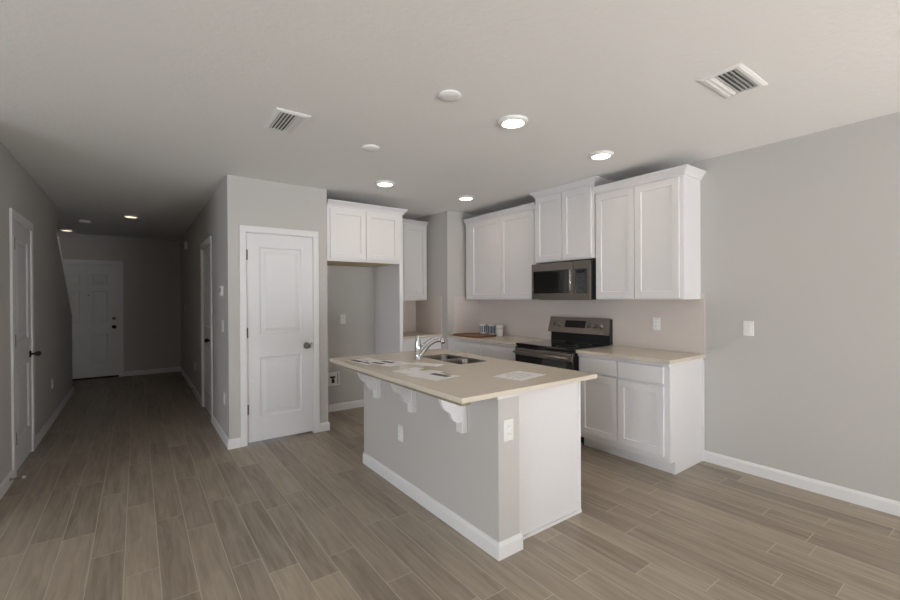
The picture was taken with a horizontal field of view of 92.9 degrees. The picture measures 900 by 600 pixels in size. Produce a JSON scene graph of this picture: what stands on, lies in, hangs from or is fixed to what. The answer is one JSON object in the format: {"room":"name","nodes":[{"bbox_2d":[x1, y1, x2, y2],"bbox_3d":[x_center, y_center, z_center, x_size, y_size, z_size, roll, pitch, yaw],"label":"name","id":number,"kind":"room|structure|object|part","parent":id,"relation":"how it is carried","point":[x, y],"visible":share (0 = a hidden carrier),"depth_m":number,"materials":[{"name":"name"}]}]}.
{"room":"kitchen","nodes":[
{"label":"kitchen","id":0,"kind":"room"},
{"bbox_2d":[0,142,72,483],"bbox_3d":[-4.376,0.124,4.530,0.120,2.570,4.780,-1,0,-36],"label":"wall","id":1,"kind":"structure","parent":0,"point":[19,192],"depth_m":4.33,"materials":[{"name":"grey paint"}]},
{"bbox_2d":[0,469,13,499],"bbox_3d":[-3.203,1.364,2.952,0.134,0.090,0.874,-1,0,-36],"label":"baseboard","id":2,"kind":"structure","parent":1,"relation":"attached to","point":[5,484],"depth_m":3.15,"materials":[{"name":"white wood"}]},
{"bbox_2d":[9,208,34,478],"bbox_3d":[-3.718,0.345,3.655,0.126,2.128,0.856,-1,0,-36],"label":"trim","id":3,"kind":"structure","parent":1,"relation":"attached to","point":[14,216],"depth_m":3.38,"materials":[{"name":"white wood"}]},
{"bbox_2d":[14,222,41,469],"bbox_3d":[-3.658,0.377,3.695,0.113,2.023,0.697,-1,0,-36],"label":"door","id":4,"kind":"structure","parent":1,"relation":"in","point":[24,353],"depth_m":3.70,"materials":[{"name":"white wood"}]},
{"bbox_3d":[-3.813,0.494,3.939,0.078,0.064,0.064,-1,0,-36],"label":"knob","id":5,"kind":"part","parent":4,"relation":"part of","materials":[{"name":"brown metal"}]},
{"bbox_2d":[35,387,73,448],"bbox_3d":[-4.878,1.364,5.244,0.134,0.090,3.064,-1,0,-36],"label":"baseboard","id":6,"kind":"structure","parent":1,"relation":"attached to","point":[45,428],"depth_m":4.87,"materials":[{"name":"white wood"}]},
{"bbox_2d":[57,236,72,316],"bbox_3d":[-5.378,-0.273,5.895,0.150,1.056,1.424,-1,0,-36],"label":"trim","id":7,"kind":"structure","parent":1,"relation":"attached to","point":[57,236],"depth_m":5.84,"materials":[{"name":"white wood"}]},
{"bbox_2d":[57,232,180,370],"bbox_3d":[-6.399,0.123,7.651,2.899,2.570,0.120,-1,0,-36],"label":"wall","id":8,"kind":"structure","parent":0,"point":[151,266],"depth_m":8.06,"materials":[{"name":"grey paint"}]},
{"bbox_2d":[64,264,118,380],"bbox_3d":[-6.445,0.388,7.570,0.915,2.041,0.116,-1,0,-36],"label":"door","id":9,"kind":"structure","parent":8,"relation":"in","point":[93,289],"depth_m":7.65,"materials":[{"name":"white wood"}]},
{"bbox_2d":[63,259,123,376],"bbox_3d":[-6.460,0.351,7.590,1.065,2.115,0.126,-1,0,-36],"label":"trim","id":10,"kind":"structure","parent":8,"relation":"attached to","point":[66,261],"depth_m":7.83,"materials":[{"name":"white wood"}]},
{"bbox_2d":[124,367,179,375],"bbox_3d":[-5.635,1.357,8.126,0.875,0.090,0.014,-1,0,-36],"label":"baseboard","id":11,"kind":"structure","parent":8,"relation":"attached to","point":[171,369],"depth_m":8.11,"materials":[{"name":"white wood"}]},
{"bbox_2d":[180,178,226,434],"bbox_3d":[-3.667,0.113,6.278,0.110,2.570,5.322,-1,0,-36],"label":"wall","id":12,"kind":"structure","parent":0,"point":[211,221],"depth_m":5.06,"materials":[{"name":"grey paint"}]},
{"bbox_2d":[180,367,200,404],"bbox_3d":[-4.275,1.353,7.019,0.014,0.090,3.408,-1,0,-36],"label":"baseboard","id":13,"kind":"structure","parent":12,"relation":"attached to","point":[185,376],"depth_m":6.67,"materials":[{"name":"white wood"}]},
{"bbox_2d":[200,236,212,422],"bbox_3d":[-2.939,0.336,5.271,0.126,2.125,0.970,-1,0,-36],"label":"trim","id":14,"kind":"structure","parent":12,"relation":"attached to","point":[208,242],"depth_m":5.50,"materials":[{"name":"white wood"}]},
{"bbox_2d":[203,247,210,415],"bbox_3d":[-2.985,0.371,5.238,0.113,2.031,0.810,-1,0,-36],"label":"door","id":15,"kind":"structure","parent":12,"relation":"in","point":[206,258],"depth_m":5.34,"materials":[{"name":"white wood"}]},
{"bbox_2d":[219,286,223,295],"bbox_3d":[-2.264,-0.088,4.241,0.025,0.100,0.110,-1,0,-36],"label":"thermostat","id":16,"kind":"object","parent":12,"relation":"attached to","point":[221,288],"visible":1,"depth_m":4.21,"materials":[{"name":"white plastic"}]},
{"bbox_2d":[212,416,240,449],"bbox_3d":[-2.337,1.353,4.449,0.110,0.090,1.048,-1,0,-36],"label":"baseboard","id":17,"kind":"structure","parent":12,"relation":"attached to","point":[229,443],"depth_m":4.10,"materials":[{"name":"white wood"}]},
{"bbox_2d":[225,175,327,438],"bbox_3d":[-1.724,0.110,4.334,0.952,2.570,0.110,-1,0,-36],"label":"wall","id":18,"kind":"structure","parent":0,"point":[248,201],"depth_m":4.18,"materials":[{"name":"grey paint"}]},
{"bbox_2d":[246,233,312,442],"bbox_3d":[-1.686,0.363,4.278,0.639,2.021,0.101,-1,0,-36],"label":"door","id":19,"kind":"structure","parent":18,"relation":"in","point":[279,267],"depth_m":4.28,"materials":[{"name":"white wood"}]},
{"bbox_3d":[-1.467,0.473,4.417,0.068,0.068,0.066,-1,0,-36],"label":"knob","id":20,"kind":"part","parent":19,"relation":"part of","materials":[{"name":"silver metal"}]},
{"bbox_2d":[239,225,319,446],"bbox_3d":[-1.718,0.340,4.328,0.761,2.110,0.126,-1,0,-36],"label":"trim","id":21,"kind":"structure","parent":18,"relation":"attached to","point":[243,229],"depth_m":4.16,"materials":[{"name":"white wood"}]},
{"bbox_2d":[327,265,374,404],"bbox_3d":[-1.503,0.104,5.528,1.035,2.570,0.360,-1,0,-36],"label":"wall","id":22,"kind":"structure","parent":0,"point":[350,290],"depth_m":5.47,"materials":[{"name":"grey paint"}]},
{"bbox_2d":[328,371,339,385],"bbox_3d":[-1.450,0.984,5.324,0.170,0.170,0.032,-1,0,-36],"label":"water supply box","id":23,"kind":"object","parent":22,"relation":"attached to","point":[333,377],"visible":0.88,"depth_m":5.34,"materials":[{"name":"white plastic"}]},
{"bbox_2d":[340,315,345,323],"bbox_3d":[-1.352,0.243,5.410,0.072,0.117,0.009,-1,0,-36],"label":"wall outlet","id":24,"kind":"object","parent":22,"relation":"attached to","point":[342,317],"visible":1,"depth_m":5.41,"materials":[{"name":"white plastic"}]},
{"bbox_2d":[328,399,363,411],"bbox_3d":[-1.344,1.343,5.413,0.890,0.090,0.014,-1,0,-36],"label":"baseboard","id":25,"kind":"structure","parent":22,"relation":"attached to","point":[358,403],"depth_m":5.42,"materials":[{"name":"white wood"}]},
{"bbox_2d":[402,219,427,300],"bbox_3d":[-0.715,-0.545,5.974,0.769,1.112,0.346,-1,0,-36],"label":"upper cabinet","id":26,"kind":"object","parent":22,"relation":"attached to","point":[414,232],"visible":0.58,"depth_m":5.97,"materials":[{"name":"white wood"}]},
{"bbox_3d":[-0.785,-0.514,5.754,0.366,1.024,0.018,-1,0,-36],"label":"door","id":27,"kind":"part","parent":26,"relation":"part of","materials":[{"name":"white wood"}]},
{"bbox_3d":[-0.630,-1.071,5.851,0.769,0.062,0.046,-1,0,-36],"label":"crown molding","id":28,"kind":"part","parent":26,"relation":"part of","materials":[{"name":"white wood"}]},
{"bbox_2d":[416,211,479,349],"bbox_3d":[-0.068,0.093,6.237,0.574,2.570,0.910,-1,0,-36],"label":"wall column","id":29,"kind":"structure","parent":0,"point":[446,230],"depth_m":5.81,"materials":[{"name":"grey paint"}]},
{"bbox_2d":[416,297,441,333],"bbox_3d":[-0.310,0.210,6.076,0.008,0.510,0.665,-1,0,-36],"label":"backsplash","id":30,"kind":"structure","parent":29,"relation":"attached to","point":[429,311],"depth_m":6.04,"materials":[{"name":"tile"}]},
{"bbox_2d":[0,0,899,239],"bbox_3d":[-1.669,-1.214,1.686,8.753,0.140,15.333,-1,0,-36],"label":"ceiling","id":31,"kind":"structure","parent":0,"point":[114,109],"depth_m":2.42,"materials":[{"name":"white paint"}]},
{"bbox_2d":[59,229,74,231],"bbox_3d":[-6.335,-1.150,7.075,0.196,0.021,0.196,-1,0,-36],"label":"recessed light","id":32,"kind":"object","parent":31,"relation":"in","point":[65,230],"visible":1,"depth_m":7.06,"materials":[{"name":"white"}]},
{"bbox_2d":[79,220,90,223],"bbox_3d":[-5.339,-1.143,6.261,0.132,0.038,0.132,-1,0,-36],"label":"smoke detector","id":33,"kind":"object","parent":31,"relation":"attached to","point":[81,221],"visible":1,"depth_m":6.22,"materials":[{"name":"white plastic"}]},
{"bbox_2d":[122,215,138,218],"bbox_3d":[-4.431,-1.156,5.945,0.196,0.021,0.196,-1,0,-36],"label":"recessed light","id":34,"kind":"object","parent":31,"relation":"in","point":[125,216],"visible":1,"depth_m":5.91,"materials":[{"name":"white"}]},
{"bbox_2d":[263,108,310,133],"bbox_3d":[-1.077,-1.166,2.814,0.210,0.012,0.366,-1,0,-36],"label":"ceiling vent","id":35,"kind":"object","parent":31,"relation":"in","point":[282,120],"visible":1,"depth_m":2.79,"materials":[{"name":"white metal"}]},
{"bbox_2d":[375,180,394,186],"bbox_3d":[-0.655,-1.170,4.321,0.196,0.021,0.196,-1,0,-36],"label":"recessed light","id":36,"kind":"object","parent":31,"relation":"in","point":[382,183],"visible":1,"depth_m":4.29,"materials":[{"name":"white plastic"}]},
{"bbox_2d":[458,195,473,200],"bbox_3d":[0.187,-1.178,4.964,0.196,0.021,0.196,-1,0,-36],"label":"recessed light","id":37,"kind":"object","parent":31,"relation":"in","point":[466,197],"visible":1,"depth_m":4.93,"materials":[{"name":"white"}]},
{"bbox_2d":[498,115,527,128],"bbox_3d":[0.417,-1.170,2.823,0.196,0.021,0.196,-1,0,-36],"label":"recessed light","id":38,"kind":"object","parent":31,"relation":"in","point":[510,121],"visible":1,"depth_m":2.80,"materials":[{"name":"white plastic"}]},
{"bbox_2d":[588,150,613,159],"bbox_3d":[1.235,-1.178,3.495,0.196,0.021,0.196,-1,0,-36],"label":"recessed light","id":39,"kind":"object","parent":31,"relation":"in","point":[604,154],"visible":1,"depth_m":3.47,"materials":[{"name":"white"}]},
{"bbox_2d":[696,62,767,98],"bbox_3d":[1.534,-1.179,2.323,0.366,0.012,0.210,-1,0,-36],"label":"ceiling vent","id":40,"kind":"object","parent":31,"relation":"in","point":[736,79],"visible":1,"depth_m":2.31,"materials":[{"name":"white metal"}]},
{"bbox_2d":[0,371,899,599],"bbox_3d":[-1.654,1.466,1.698,8.753,0.120,15.333,-1,0,-36],"label":"floor","id":41,"kind":"structure","parent":0,"point":[132,491],"depth_m":2.57,"materials":[{"name":"brown wood"}]},
{"bbox_2d":[327,199,407,353],"bbox_3d":[-1.109,0.157,5.125,0.971,2.462,0.753,-1,0,-36],"label":"tall cabinet","id":42,"kind":"object","parent":41,"relation":"on","point":[358,234],"visible":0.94,"depth_m":4.97,"materials":[{"name":"white wood"}]},
{"bbox_3d":[-1.115,-0.719,4.699,0.410,0.535,0.018,-1,0,-36],"label":"door","id":43,"kind":"part","parent":42,"relation":"part of","materials":[{"name":"white wood"}]},
{"bbox_3d":[-0.961,-0.429,4.836,0.877,0.012,0.020,-1,0,-36],"label":"rail","id":44,"kind":"part","parent":42,"relation":"part of","materials":[{"name":"white wood"}]},
{"bbox_3d":[-1.116,-1.043,5.120,0.971,0.062,0.753,-1,0,-36],"label":"crown molding","id":45,"kind":"part","parent":42,"relation":"part of","materials":[{"name":"white wood"}]},
{"bbox_3d":[-0.775,-0.722,4.947,0.419,0.535,0.018,-1,0,-36],"label":"door","id":46,"kind":"part","parent":42,"relation":"part of","materials":[{"name":"white wood"}]},
{"bbox_3d":[-0.787,0.186,5.388,0.045,2.399,0.707,-1,0,-36],"label":"panel","id":47,"kind":"part","parent":42,"relation":"part of","materials":[{"name":"white wood"}]},
{"bbox_2d":[403,339,440,351],"bbox_3d":[-0.614,0.954,5.853,0.768,0.856,0.662,-1,0,-36],"label":"base cabinet","id":48,"kind":"object","parent":41,"relation":"on","point":[407,345],"visible":0.09,"depth_m":5.56,"materials":[{"name":"white wood"}]},
{"bbox_3d":[-0.577,0.599,5.481,0.365,0.134,0.018,-1,0,-36],"label":"drawer","id":49,"kind":"part","parent":48,"relation":"part of","materials":[{"name":"white wood"}]},
{"bbox_2d":[403,331,441,340],"bbox_3d":[-0.614,0.497,5.849,0.770,0.058,0.671,-1,0,-36],"label":"countertop","id":50,"kind":"structure","parent":48,"relation":"on","point":[407,336],"depth_m":5.71,"materials":[{"name":"beige stone"}]},
{"bbox_3d":[-0.275,0.596,5.702,0.369,0.134,0.018,-1,0,-36],"label":"drawer","id":51,"kind":"part","parent":48,"relation":"part of","materials":[{"name":"white wood"}]},
{"bbox_2d":[357,372,581,560],"bbox_3d":[-0.005,0.947,3.140,0.994,0.888,1.704,-1,0,-36],"label":"kitchen island","id":52,"kind":"object","parent":41,"relation":"on","point":[455,461],"visible":0.66,"depth_m":2.62,"materials":[{"name":"grey paint"}]},
{"bbox_2d":[398,424,402,441],"bbox_3d":[-0.363,0.980,3.144,0.009,0.117,0.072,-1,0,-36],"label":"wall outlet","id":53,"kind":"object","parent":52,"relation":"attached to","point":[400,428],"visible":1,"depth_m":3.14,"materials":[{"name":"white plastic"}]},
{"bbox_3d":[-0.168,1.347,3.021,0.184,0.090,1.704,-1,0,-36],"label":"baseboard","id":54,"kind":"part","parent":52,"relation":"part of","materials":[{"name":"white wood"}]},
{"bbox_2d":[329,349,596,405],"bbox_3d":[-0.025,0.498,3.124,1.091,0.044,1.777,-1,0,-36],"label":"island countertop","id":55,"kind":"structure","parent":52,"relation":"on","point":[476,381],"depth_m":2.71,"materials":[{"name":"beige stone"}]},
{"bbox_2d":[347,358,382,364],"bbox_3d":[-0.640,0.478,3.347,0.200,0.001,0.300,-1,0,-42],"label":"leaflet","id":56,"kind":"object","parent":55,"relation":"on","point":[366,361],"visible":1,"depth_m":3.38,"materials":[{"name":"white paper"}]},
{"bbox_2d":[370,360,412,366],"bbox_3d":[-0.452,0.476,3.225,0.279,0.001,0.210,0,0,44],"label":"leaflet","id":57,"kind":"object","parent":55,"relation":"on","point":[390,363],"visible":1,"depth_m":3.21,"materials":[{"name":"white paper"}]},
{"bbox_2d":[394,367,441,373],"bbox_3d":[-0.218,0.478,2.863,0.279,0.001,0.216,0,0,44],"label":"leaflet","id":58,"kind":"object","parent":55,"relation":"on","point":[414,370],"visible":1,"depth_m":2.89,"materials":[{"name":"white paper"}]},
{"bbox_2d":[413,362,443,366],"bbox_3d":[-0.178,0.476,3.171,0.260,0.001,0.110,0,0,32],"label":"leaflet","id":59,"kind":"object","parent":55,"relation":"on","point":[414,363],"visible":1,"depth_m":3.16,"materials":[{"name":"white paper"}]},
{"bbox_2d":[414,335,444,360],"bbox_3d":[-0.159,0.376,3.399,0.246,0.199,0.058,0,0,-4],"label":"faucet","id":60,"kind":"object","parent":55,"relation":"on","point":[419,354],"visible":1,"depth_m":3.38,"materials":[{"name":"silver metal"}]},
{"bbox_3d":[-0.162,0.384,3.403,0.187,0.163,0.033,0,0,-7],"label":"spout","id":61,"kind":"part","parent":60,"relation":"part of","materials":[{"name":"silver metal"}]},
{"bbox_2d":[406,371,459,380],"bbox_3d":[-0.105,0.477,2.692,0.279,0.001,0.216,0,0,44],"label":"leaflet","id":62,"kind":"object","parent":55,"relation":"on","point":[430,375],"visible":1,"depth_m":2.69,"materials":[{"name":"white paper"}]},
{"bbox_2d":[431,373,448,376],"bbox_3d":[-0.061,0.476,2.713,0.156,0.001,0.050,0,0,44],"label":"print","id":63,"kind":"object","parent":62,"relation":"on","point":[432,374],"depth_m":2.70,"materials":[{"name":"grey paper"}]},
{"bbox_2d":[423,354,484,363],"bbox_3d":[0.020,0.573,3.471,0.283,0.192,0.577,-1,0,-36],"label":"sink","id":64,"kind":"object","parent":55,"relation":"in","point":[455,359],"visible":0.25,"depth_m":3.51,"materials":[{"name":"silver metal"}]},
{"bbox_3d":[-0.067,0.573,3.589,0.282,0.192,0.284,-1,0,-36],"label":"bowl","id":65,"kind":"part","parent":64,"relation":"part of","materials":[{"name":"silver metal"}]},
{"bbox_3d":[0.106,0.573,3.353,0.282,0.192,0.284,-1,0,-36],"label":"bowl","id":66,"kind":"part","parent":64,"relation":"part of","materials":[{"name":"silver metal"}]},
{"bbox_2d":[493,371,545,380],"bbox_3d":[0.440,0.475,2.691,0.216,0.001,0.279,0,0,44],"label":"leaflet","id":67,"kind":"object","parent":55,"relation":"on","point":[517,375],"visible":1,"depth_m":2.69,"materials":[{"name":"white paper"}]},
{"bbox_3d":[0.321,0.518,2.334,0.167,0.028,0.010,-1,0,-36],"label":"apron trim","id":68,"kind":"part","parent":52,"relation":"part of","materials":[{"name":"white"}]},
{"bbox_2d":[504,418,513,441],"bbox_3d":[0.322,0.710,2.335,0.072,0.117,0.009,-1,0,-36],"label":"wall outlet","id":69,"kind":"object","parent":52,"relation":"attached to","point":[508,424],"visible":1,"depth_m":2.33,"materials":[{"name":"white plastic"}]},
{"bbox_3d":[0.600,0.945,2.627,0.615,0.888,0.006,-1,0,-36],"label":"panel","id":70,"kind":"part","parent":52,"relation":"part of","materials":[{"name":"white wood"}]},
{"bbox_3d":[0.619,1.380,2.628,0.596,0.018,0.012,-1,0,-36],"label":"shoe molding","id":71,"kind":"part","parent":52,"relation":"part of","materials":[{"name":"white wood"}]},
{"bbox_3d":[0.673,0.892,3.031,0.018,0.690,0.580,-1,0,-36],"label":"door","id":72,"kind":"part","parent":52,"relation":"part of","materials":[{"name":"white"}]},
{"bbox_2d":[448,339,514,360],"bbox_3d":[0.590,0.950,5.336,0.585,0.856,1.318,-1,0,-36],"label":"base cabinet","id":73,"kind":"object","parent":41,"relation":"on","point":[495,351],"visible":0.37,"depth_m":5.11,"materials":[{"name":"white wood"}]},
{"bbox_3d":[0.199,0.595,5.386,0.018,0.134,0.595,-1,0,-36],"label":"drawer","id":74,"kind":"part","parent":73,"relation":"part of","materials":[{"name":"white wood"}]},
{"bbox_2d":[445,333,550,347],"bbox_3d":[0.577,0.493,5.327,0.612,0.058,1.319,-1,0,-36],"label":"countertop","id":75,"kind":"structure","parent":73,"relation":"on","point":[505,340],"depth_m":5.10,"materials":[{"name":"beige stone"}]},
{"bbox_2d":[453,333,495,337],"bbox_3d":[0.312,0.454,5.518,0.340,0.020,0.520,-1,0,-36],"label":"cutting board","id":76,"kind":"object","parent":75,"relation":"on","point":[472,335],"visible":0.97,"depth_m":5.40,"materials":[{"name":"brown wood"}]},
{"bbox_2d":[480,324,486,333],"bbox_3d":[0.450,0.394,5.761,0.104,0.138,0.104,-1,0,-36],"label":"cup","id":77,"kind":"object","parent":75,"relation":"on","point":[483,327],"visible":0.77,"depth_m":5.72,"materials":[{"name":"white"}]},
{"bbox_2d":[488,324,494,334],"bbox_3d":[0.550,0.394,5.623,0.104,0.138,0.104,-1,0,-36],"label":"cup","id":78,"kind":"object","parent":75,"relation":"on","point":[491,327],"visible":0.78,"depth_m":5.59,"materials":[{"name":"white"}]},
{"bbox_2d":[488,326,494,332],"bbox_3d":[0.550,0.390,5.623,0.099,0.095,0.099,-1,0,-36],"label":"print","id":79,"kind":"object","parent":78,"relation":"attached to","point":[491,329],"depth_m":5.58,"materials":[{"name":"blue"}]},
{"bbox_2d":[496,325,503,335],"bbox_3d":[0.641,0.394,5.498,0.104,0.138,0.104,-1,0,-36],"label":"cup","id":80,"kind":"object","parent":75,"relation":"on","point":[499,328],"visible":0.97,"depth_m":5.46,"materials":[{"name":"white ceramic"}]},
{"bbox_3d":[0.558,0.595,4.895,0.018,0.134,0.608,-1,0,-36],"label":"drawer","id":81,"kind":"part","parent":73,"relation":"part of","materials":[{"name":"white wood"}]},
{"bbox_2d":[513,316,612,441],"bbox_3d":[1.153,0.784,4.453,0.699,1.188,0.760,-1,0,-36],"label":"range","id":82,"kind":"object","parent":41,"relation":"on","point":[594,332],"visible":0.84,"depth_m":4.41,"materials":[{"name":"black metal"}]},
{"bbox_3d":[0.892,0.545,4.262,0.054,0.028,0.696,-1,0,-36],"label":"handle","id":83,"kind":"part","parent":82,"relation":"part of","materials":[{"name":"silver metal"}]},
{"bbox_3d":[0.917,0.544,4.280,0.010,0.072,0.744,-1,0,-36],"label":"trim","id":84,"kind":"part","parent":82,"relation":"part of","materials":[{"name":"silver metal"}]},
{"bbox_3d":[0.938,0.836,4.295,0.036,0.688,0.748,-1,0,-36],"label":"oven door","id":85,"kind":"part","parent":82,"relation":"part of","materials":[{"name":"black glass"}]},
{"bbox_2d":[516,339,609,351],"bbox_3d":[1.163,0.470,4.460,0.570,0.026,0.760,-1,0,-36],"label":"cooktop","id":86,"kind":"object","parent":82,"relation":"in","point":[553,345],"depth_m":4.39,"materials":[{"name":"black glass"}]},
{"bbox_3d":[1.370,0.276,4.611,0.070,0.176,0.752,-1,0,-36],"label":"control panel","id":87,"kind":"part","parent":82,"relation":"part of","materials":[{"name":"silver metal"}]},
{"bbox_2d":[579,356,704,474],"bbox_3d":[1.687,0.950,3.834,0.585,0.856,0.861,-1,0,-36],"label":"base cabinet","id":88,"kind":"object","parent":41,"relation":"on","point":[649,415],"visible":0.94,"depth_m":3.56,"materials":[{"name":"white wood"}]},
{"bbox_3d":[1.328,0.595,3.842,0.018,0.134,0.385,-1,0,-36],"label":"drawer","id":89,"kind":"part","parent":88,"relation":"part of","materials":[{"name":"white wood"}]},
{"bbox_3d":[1.330,0.957,3.843,0.018,0.546,0.385,-1,0,-36],"label":"door","id":90,"kind":"part","parent":88,"relation":"part of","materials":[{"name":"white wood"}]},
{"bbox_3d":[1.562,0.595,3.522,0.018,0.134,0.394,-1,0,-36],"label":"drawer","id":91,"kind":"part","parent":88,"relation":"part of","materials":[{"name":"white wood"}]},
{"bbox_3d":[1.564,0.957,3.523,0.018,0.546,0.394,-1,0,-36],"label":"door","id":92,"kind":"part","parent":88,"relation":"part of","materials":[{"name":"white wood"}]},
{"bbox_2d":[576,345,705,366],"bbox_3d":[1.678,0.493,3.821,0.612,0.058,0.872,-1,0,-36],"label":"countertop","id":93,"kind":"structure","parent":88,"relation":"on","point":[664,358],"depth_m":3.65,"materials":[{"name":"beige stone"}]},
{"bbox_3d":[1.939,0.950,3.506,0.567,0.856,0.018,-1,0,-36],"label":"panel","id":94,"kind":"part","parent":88,"relation":"part of","materials":[{"name":"white wood"}]},
{"bbox_2d":[483,112,899,501],"bbox_3d":[3.110,0.090,2.478,0.120,2.570,10.730,-1,0,-36],"label":"wall","id":95,"kind":"structure","parent":0,"point":[800,236],"depth_m":3.08,"materials":[{"name":"grey paint"}]},
{"bbox_2d":[453,296,480,333],"bbox_3d":[0.238,0.208,5.891,0.472,0.510,0.008,-1,0,-36],"label":"backsplash","id":96,"kind":"structure","parent":95,"relation":"attached to","point":[466,313],"depth_m":5.87,"materials":[{"name":"tile"}]},
{"bbox_2d":[463,203,537,299],"bbox_3d":[0.693,-0.546,5.385,0.341,1.082,1.273,-1,0,-36],"label":"upper cabinet","id":97,"kind":"object","parent":95,"relation":"attached to","point":[500,245],"visible":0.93,"depth_m":5.23,"materials":[{"name":"white wood"}]},
{"bbox_3d":[0.454,-0.515,5.484,0.018,0.994,0.572,-1,0,-36],"label":"door","id":98,"kind":"part","parent":97,"relation":"part of","materials":[{"name":"white wood"}]},
{"bbox_3d":[0.571,-1.055,5.295,0.046,0.062,1.273,-1,0,-36],"label":"crown molding","id":99,"kind":"part","parent":97,"relation":"part of","materials":[{"name":"white wood"}]},
{"bbox_3d":[0.787,-0.515,5.029,0.018,0.994,0.544,-1,0,-36],"label":"door","id":100,"kind":"part","parent":97,"relation":"part of","materials":[{"name":"white wood"}]},
{"bbox_2d":[532,260,595,299],"bbox_3d":[1.263,-0.196,4.532,0.416,0.389,0.754,-1,0,-36],"label":"microwave","id":101,"kind":"object","parent":95,"relation":"attached to","point":[571,280],"visible":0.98,"depth_m":4.37,"materials":[{"name":"silver metal"}]},
{"bbox_3d":[1.081,-0.197,4.516,0.024,0.384,0.565,-1,0,-36],"label":"door","id":102,"kind":"part","parent":101,"relation":"part of","materials":[{"name":"black glass"}]},
{"bbox_3d":[1.210,-0.189,4.287,0.040,0.230,0.020,-1,0,-36],"label":"handle","id":103,"kind":"part","parent":101,"relation":"part of","materials":[{"name":"silver metal"}]},
{"bbox_3d":[1.305,-0.197,4.211,0.024,0.384,0.186,-1,0,-36],"label":"control panel","id":104,"kind":"part","parent":101,"relation":"part of","materials":[{"name":"silver metal"}]},
{"bbox_2d":[530,176,615,263],"bbox_3d":[1.290,-0.801,4.553,0.356,0.782,0.853,-1,0,-36],"label":"upper cabinet","id":105,"kind":"object","parent":95,"relation":"attached to","point":[565,214],"visible":0.88,"depth_m":4.42,"materials":[{"name":"white wood"}]},
{"bbox_3d":[1.065,-0.771,4.617,0.018,0.695,0.360,-1,0,-36],"label":"door","id":106,"kind":"part","parent":105,"relation":"part of","materials":[{"name":"white wood"}]},
{"bbox_3d":[1.288,-1.162,4.552,0.356,0.060,0.853,-1,0,-36],"label":"crown molding","id":107,"kind":"part","parent":105,"relation":"part of","materials":[{"name":"white wood"}]},
{"bbox_3d":[1.278,-0.771,4.326,0.018,0.695,0.349,-1,0,-36],"label":"door","id":108,"kind":"part","parent":105,"relation":"part of","materials":[{"name":"white wood"}]},
{"bbox_2d":[480,293,704,353],"bbox_3d":[1.301,0.026,4.843,0.008,0.870,2.957,-1,0,-36],"label":"backsplash","id":109,"kind":"structure","parent":95,"relation":"attached to","point":[682,321],"depth_m":4.23,"materials":[{"name":"ceramic"}]},
{"bbox_2d":[652,318,659,329],"bbox_3d":[1.920,0.224,3.983,0.009,0.117,0.072,-1,0,-36],"label":"wall outlet","id":110,"kind":"object","parent":109,"relation":"attached to","point":[655,321],"visible":1,"depth_m":3.98,"materials":[{"name":"white plastic"}]},
{"bbox_2d":[593,164,706,299],"bbox_3d":[1.783,-0.548,3.891,0.345,1.087,0.882,-1,0,-36],"label":"upper cabinet","id":111,"kind":"object","parent":95,"relation":"attached to","point":[648,241],"visible":1,"depth_m":3.71,"materials":[{"name":"white wood"}]},
{"bbox_3d":[1.540,-0.515,3.999,0.018,0.994,0.394,-1,0,-36],"label":"door","id":112,"kind":"part","parent":111,"relation":"part of","materials":[{"name":"white wood"}]},
{"bbox_3d":[1.780,-1.058,3.888,0.345,0.067,0.882,-1,0,-36],"label":"crown molding","id":113,"kind":"part","parent":111,"relation":"part of","materials":[{"name":"white wood"}]},
{"bbox_3d":[1.774,-0.515,3.679,0.018,0.994,0.386,-1,0,-36],"label":"door","id":114,"kind":"part","parent":111,"relation":"part of","materials":[{"name":"white wood"}]},
{"bbox_2d":[743,321,753,335],"bbox_3d":[2.366,0.226,3.390,0.008,0.117,0.072,-1,0,-36],"label":"light switch","id":115,"kind":"object","parent":95,"relation":"attached to","point":[748,326],"visible":1,"depth_m":3.39,"materials":[{"name":"white plastic"}]},
{"bbox_2d":[704,450,899,516],"bbox_3d":[4.201,1.331,0.888,0.014,0.090,6.875,-1,0,-36],"label":"baseboard","id":116,"kind":"structure","parent":95,"relation":"attached to","point":[860,498],"depth_m":3.08,"materials":[{"name":"white wood"}]},
{"bbox_3d":[-1.594,0.107,4.868,0.110,2.570,0.599,-1,0,-36],"label":"wall","id":117,"kind":"structure","parent":0,"visible":0},
{"bbox_2d":[320,421,329,431],"bbox_3d":[-1.540,1.347,4.831,0.113,0.090,0.723,-1,0,-36],"label":"baseboard","id":118,"kind":"structure","parent":117,"relation":"attached to","point":[325,426],"depth_m":4.54,"materials":[{"name":"white wood"}]},
{"bbox_3d":[-0.847,0.097,6.163,0.773,2.570,0.110,-1,0,-36],"label":"wall","id":119,"kind":"structure","parent":0,"visible":0},
{"bbox_2d":[403,301,415,331],"bbox_3d":[-0.814,0.239,6.113,0.762,0.457,0.008,-1,0,-36],"label":"backsplash","id":120,"kind":"structure","parent":119,"relation":"attached to","point":[409,307],"depth_m":6.27,"materials":[{"name":"tile"}]}
]}

